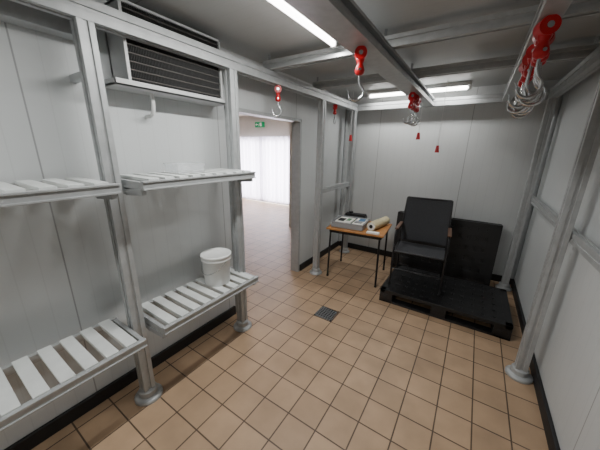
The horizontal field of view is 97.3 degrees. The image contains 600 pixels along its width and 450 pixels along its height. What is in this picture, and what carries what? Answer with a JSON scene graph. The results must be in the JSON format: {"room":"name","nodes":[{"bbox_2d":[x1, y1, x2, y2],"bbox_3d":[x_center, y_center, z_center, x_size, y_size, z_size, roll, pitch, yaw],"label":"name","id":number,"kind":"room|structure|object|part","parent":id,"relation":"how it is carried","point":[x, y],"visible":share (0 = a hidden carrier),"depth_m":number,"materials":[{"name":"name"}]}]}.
{"room":"meat cold room","nodes":[
{"label":"meat cold room","id":0,"kind":"room"},
{"bbox_2d":[0,0,346,449],"bbox_3d":[-1.051,-0.108,1.914,0.099,2.409,6.270,11,19,32],"label":"wall","id":1,"kind":"structure","parent":0,"point":[59,279],"depth_m":1.59,"materials":[{"name":"white paint"}]},
{"bbox_2d":[0,0,97,41],"bbox_3d":[-1.869,-0.678,0.236,0.099,0.082,2.854,11,19,32],"label":"wall ledge","id":2,"kind":"object","parent":1,"relation":"attached to","point":[11,12],"visible":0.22,"depth_m":1.18,"materials":[{"name":"metal"}]},
{"bbox_2d":[0,177,121,207],"bbox_3d":[-1.548,0.008,0.657,0.424,0.102,1.832,11,19,32],"label":"slatted shelf","id":3,"kind":"object","parent":1,"relation":"attached to","point":[21,192],"visible":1,"depth_m":1.13,"materials":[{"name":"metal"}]},
{"bbox_2d":[0,316,147,431],"bbox_3d":[-1.564,0.866,0.904,0.424,0.102,1.832,11,19,32],"label":"slatted shelf","id":4,"kind":"object","parent":1,"relation":"attached to","point":[12,411],"visible":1,"depth_m":1.32,"materials":[{"name":"metal"}]},
{"bbox_2d":[104,0,224,118],"bbox_3d":[-0.839,-0.975,1.705,0.185,0.556,0.759,11,19,32],"label":"air conditioning unit","id":5,"kind":"object","parent":1,"relation":"attached to","point":[136,67],"visible":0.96,"depth_m":1.58,"materials":[{"name":"metal"}]},
{"bbox_2d":[4,241,338,449],"bbox_3d":[-1.020,1.015,2.204,0.023,0.091,6.270,11,19,32],"label":"baseboard","id":6,"kind":"structure","parent":1,"relation":"attached to","point":[53,426],"depth_m":1.79,"materials":[{"name":"black plastic"}]},
{"bbox_2d":[120,168,255,195],"bbox_3d":[-0.755,-0.313,1.822,0.424,0.102,0.855,11,19,32],"label":"slatted shelf","id":7,"kind":"object","parent":1,"relation":"attached to","point":[139,183],"visible":0.95,"depth_m":1.59,"materials":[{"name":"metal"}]},
{"bbox_2d":[142,267,258,337],"bbox_3d":[-0.771,0.544,2.069,0.424,0.102,0.855,11,19,32],"label":"slatted shelf","id":8,"kind":"object","parent":1,"relation":"attached to","point":[206,297],"visible":0.81,"depth_m":1.90,"materials":[{"name":"metal"}]},
{"bbox_2d":[200,248,230,286],"bbox_3d":[-0.674,0.341,2.139,0.239,0.250,0.238,11,19,32],"label":"bucket","id":9,"kind":"object","parent":8,"relation":"on","point":[215,261],"visible":1,"depth_m":2.07,"materials":[{"name":"plastic"}]},
{"bbox_2d":[224,105,301,311],"bbox_3d":[-0.367,-0.184,2.979,0.122,1.988,1.180,11,19,32],"label":"trim","id":10,"kind":"structure","parent":1,"relation":"attached to","point":[296,123],"depth_m":3.31,"materials":[{"name":"metal"}]},
{"bbox_2d":[239,116,289,135],"bbox_3d":[-1.297,-2.006,8.171,5.115,2.574,0.099,11,19,32],"label":"wall","id":11,"kind":"structure","parent":0,"point":[247,127],"depth_m":7.73,"materials":[{"name":"white paint"}]},
{"bbox_2d":[255,122,264,126],"bbox_3d":[-1.183,-2.944,7.739,0.330,0.148,0.054,11,19,32],"label":"exit sign","id":12,"kind":"object","parent":11,"relation":"attached to","point":[257,124],"visible":1,"depth_m":7.70,"materials":[{"name":"green plastic"}]},
{"bbox_2d":[240,135,289,204],"bbox_3d":[-1.210,-1.699,8.013,2.492,1.910,0.112,11,19,32],"label":"curtain","id":13,"kind":"object","parent":11,"relation":"hanging from","point":[267,156],"visible":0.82,"depth_m":7.86,"materials":[{"name":"white fabric"}]},
{"bbox_2d":[31,198,548,449],"bbox_3d":[-2.036,0.540,4.095,8.992,0.082,8.613,11,19,32],"label":"floor","id":14,"kind":"structure","parent":0,"point":[379,375],"depth_m":1.97,"materials":[{"name":"tile"}]},
{"bbox_2d":[10,0,599,406],"bbox_3d":[0.005,0.113,1.215,2.470,2.409,6.148,11,19,32],"label":"frame","id":15,"kind":"object","parent":14,"relation":"on","point":[344,21],"visible":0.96,"depth_m":1.69,"materials":[{"name":"metal"}]},
{"bbox_3d":[-1.020,0.117,1.515,0.172,2.198,0.172,11,19,32],"label":"post","id":16,"kind":"part","parent":15,"relation":"part of","materials":[{"name":"metal"}]},
{"bbox_3d":[-0.531,-0.081,2.233,0.172,2.198,0.172,11,19,32],"label":"post","id":17,"kind":"part","parent":15,"relation":"part of","materials":[{"name":"metal"}]},
{"bbox_3d":[0.239,-0.393,3.363,0.172,2.198,0.172,11,19,32],"label":"post","id":18,"kind":"part","parent":15,"relation":"part of","materials":[{"name":"metal"}]},
{"bbox_3d":[0.768,-0.608,4.141,0.172,2.198,0.172,11,19,32],"label":"post","id":19,"kind":"part","parent":15,"relation":"part of","materials":[{"name":"metal"}]},
{"bbox_2d":[347,45,366,101],"label":"hooks","id":20,"kind":"object","parent":15,"relation":"hanging from","point":[361,51],"depth_m":1.47,"materials":[{"name":"red plastic"}]},
{"bbox_2d":[402,92,421,126],"label":"hooks","id":21,"kind":"object","parent":15,"relation":"hanging from","point":[414,99],"depth_m":2.67,"materials":[{"name":"red plastic"}]},
{"bbox_2d":[416,103,422,139],"bbox_3d":[1.446,-1.243,3.177,0.046,0.408,0.046,11,19,32],"label":"pull cord","id":22,"kind":"object","parent":15,"relation":"hanging from","point":[418,133],"visible":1,"depth_m":3.21,"materials":[{"name":"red plastic"}]},
{"bbox_3d":[2.593,-0.255,3.037,0.172,2.198,0.172,11,19,32],"label":"post","id":23,"kind":"part","parent":15,"relation":"part of","materials":[{"name":"metal"}]},
{"bbox_2d":[506,14,561,118],"label":"hooks","id":24,"kind":"object","parent":15,"relation":"hanging from","point":[537,54],"depth_m":1.20,"materials":[{"name":"red metal"}]},
{"bbox_3d":[1.706,0.105,1.734,0.172,2.198,0.172,11,19,32],"label":"post","id":25,"kind":"part","parent":15,"relation":"part of","materials":[{"name":"metal"}]},
{"bbox_2d":[314,306,338,321],"bbox_3d":[0.278,0.923,2.758,0.196,0.006,0.196,11,19,32],"label":"floor drain","id":26,"kind":"object","parent":14,"relation":"on","point":[326,313],"visible":1,"depth_m":2.75,"materials":[{"name":"silver metal"}]},
{"bbox_2d":[326,221,391,287],"bbox_3d":[0.792,0.337,3.597,0.720,0.685,0.620,9,18,26],"label":"wooden table","id":27,"kind":"object","parent":14,"relation":"on","point":[383,230],"visible":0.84,"depth_m":3.32,"materials":[{"name":"brown wood"}]},
{"bbox_2d":[331,215,369,230],"bbox_3d":[0.672,-0.032,3.495,0.426,0.075,0.386,9,18,26],"label":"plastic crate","id":28,"kind":"object","parent":27,"relation":"on","point":[334,223],"visible":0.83,"depth_m":3.37,"materials":[{"name":"grey plastic"}]},
{"bbox_2d":[336,217,355,223],"bbox_3d":[0.596,-0.045,3.508,0.220,0.075,0.270,9,18,26],"label":"documents","id":29,"kind":"object","parent":28,"relation":"in","point":[341,219],"visible":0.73,"depth_m":3.46,"materials":[{"name":"paper"}]},
{"bbox_2d":[352,218,367,224],"bbox_3d":[0.779,-0.022,3.440,0.130,0.075,0.310,9,18,26],"label":"paper stack","id":30,"kind":"object","parent":28,"relation":"in","point":[358,221],"visible":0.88,"depth_m":3.38,"materials":[{"name":"grey paper"}]},
{"bbox_2d":[344,211,366,217],"bbox_3d":[0.787,-0.125,3.734,0.300,0.125,0.110,9,18,26],"label":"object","id":31,"kind":"object","parent":27,"relation":"on","point":[350,213],"visible":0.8,"depth_m":3.70,"materials":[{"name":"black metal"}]},
{"bbox_2d":[366,231,379,234],"bbox_3d":[0.876,0.093,3.172,0.150,0.021,0.055,9,18,26],"label":"notepad","id":32,"kind":"object","parent":27,"relation":"on","point":[368,232],"visible":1,"depth_m":3.15,"materials":[{"name":"paper"}]},
{"bbox_2d":[367,216,389,230],"bbox_3d":[1.020,-0.021,3.416,0.110,0.110,0.427,15,21,40],"label":"paper roll","id":33,"kind":"object","parent":27,"relation":"on","point":[383,221],"visible":1,"depth_m":3.32,"materials":[{"name":"beige paper"}]},
{"bbox_2d":[379,264,513,340],"bbox_3d":[1.628,0.799,3.018,1.200,0.150,0.804,11,19,32],"label":"pallet","id":34,"kind":"object","parent":14,"relation":"on","point":[480,302],"visible":0.93,"depth_m":2.84,"materials":[{"name":"black plastic"}]},
{"bbox_2d":[388,196,453,295],"bbox_3d":[1.411,0.203,3.062,0.556,0.963,0.536,10,18,28],"label":"armchair","id":35,"kind":"object","parent":34,"relation":"on","point":[428,220],"visible":1,"depth_m":3.13,"materials":[{"name":"black leather"}]},
{"bbox_2d":[390,211,502,285],"bbox_3d":[1.900,0.291,3.559,1.200,0.809,0.218,11,19,32],"label":"pallet","id":36,"kind":"object","parent":14,"relation":"on","point":[473,246],"visible":0.6,"depth_m":3.34,"materials":[{"name":"black plastic"}]},
{"bbox_2d":[289,122,291,226],"bbox_3d":[0.793,-1.285,5.811,1.287,2.574,1.732,11,19,32],"label":"wall","id":37,"kind":"structure","parent":0,"point":[290,144],"depth_m":5.47,"materials":[{"name":"white paint"}]},
{"bbox_2d":[105,0,599,97],"bbox_3d":[0.054,-1.089,0.891,2.690,0.082,6.468,11,19,32],"label":"ceiling","id":38,"kind":"structure","parent":0,"point":[254,30],"depth_m":1.78,"materials":[{"name":"white paint"}]},
{"bbox_2d":[267,0,337,48],"bbox_3d":[-0.083,-1.138,1.350,0.090,0.080,1.204,11,19,32],"label":"lamp","id":39,"kind":"object","parent":38,"relation":"attached to","point":[282,5],"visible":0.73,"depth_m":1.49,"materials":[{"name":"white plastic"}]},
{"bbox_2d":[349,91,353,140],"bbox_3d":[0.710,-1.486,3.611,0.046,0.641,0.046,11,19,32],"label":"pull cord","id":40,"kind":"object","parent":38,"relation":"hanging from","point":[350,136],"visible":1,"depth_m":3.65,"materials":[{"name":"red plastic"}]},
{"bbox_2d":[367,88,404,97],"bbox_3d":[1.018,-1.674,3.277,0.478,0.080,0.423,11,19,32],"label":"lamp","id":41,"kind":"object","parent":38,"relation":"attached to","point":[388,92],"depth_m":3.45,"materials":[{"name":"white plastic"}]},
{"bbox_2d":[435,81,447,152],"bbox_3d":[1.640,-1.237,3.046,0.046,0.773,0.046,11,19,32],"label":"pull cord","id":42,"kind":"object","parent":38,"relation":"hanging from","point":[437,147],"visible":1,"depth_m":3.10,"materials":[{"name":"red plastic"}]},
{"bbox_2d":[425,81,472,92],"bbox_3d":[1.644,-1.551,2.892,0.437,0.080,0.439,11,19,32],"label":"lamp","id":43,"kind":"object","parent":38,"relation":"attached to","point":[465,85],"depth_m":3.05,"materials":[{"name":"white plastic"}]},
{"bbox_2d":[340,79,561,274],"bbox_3d":[1.779,-0.601,3.803,2.690,2.409,0.099,11,19,32],"label":"wall","id":44,"kind":"structure","parent":0,"point":[482,163],"depth_m":3.52,"materials":[{"name":"white paint"}]},
{"bbox_2d":[339,241,511,283],"bbox_3d":[1.725,0.526,4.075,2.445,0.091,0.023,11,19,32],"label":"baseboard","id":45,"kind":"structure","parent":44,"relation":"attached to","point":[495,277],"depth_m":4.37,"materials":[{"name":"black plastic"}]},
{"bbox_2d":[338,94,563,278],"bbox_3d":[1.742,-0.629,3.734,2.498,2.318,0.046,11,19,32],"label":"trim corners","id":46,"kind":"structure","parent":44,"relation":"attached to","point":[559,100],"depth_m":3.18,"materials":[{"name":"metal"}]},
{"bbox_2d":[514,69,599,449],"bbox_3d":[1.115,0.323,0.559,0.099,2.409,6.270,11,19,32],"label":"wall","id":47,"kind":"structure","parent":0,"point":[567,349],"depth_m":1.73,"materials":[{"name":"white paint"}]},
{"bbox_2d":[510,279,559,449],"bbox_3d":[1.043,1.427,0.912,0.023,0.091,6.270,11,19,32],"label":"baseboard","id":48,"kind":"structure","parent":47,"relation":"attached to","point":[550,433],"depth_m":1.81,"materials":[{"name":"black plastic"}]}
]}

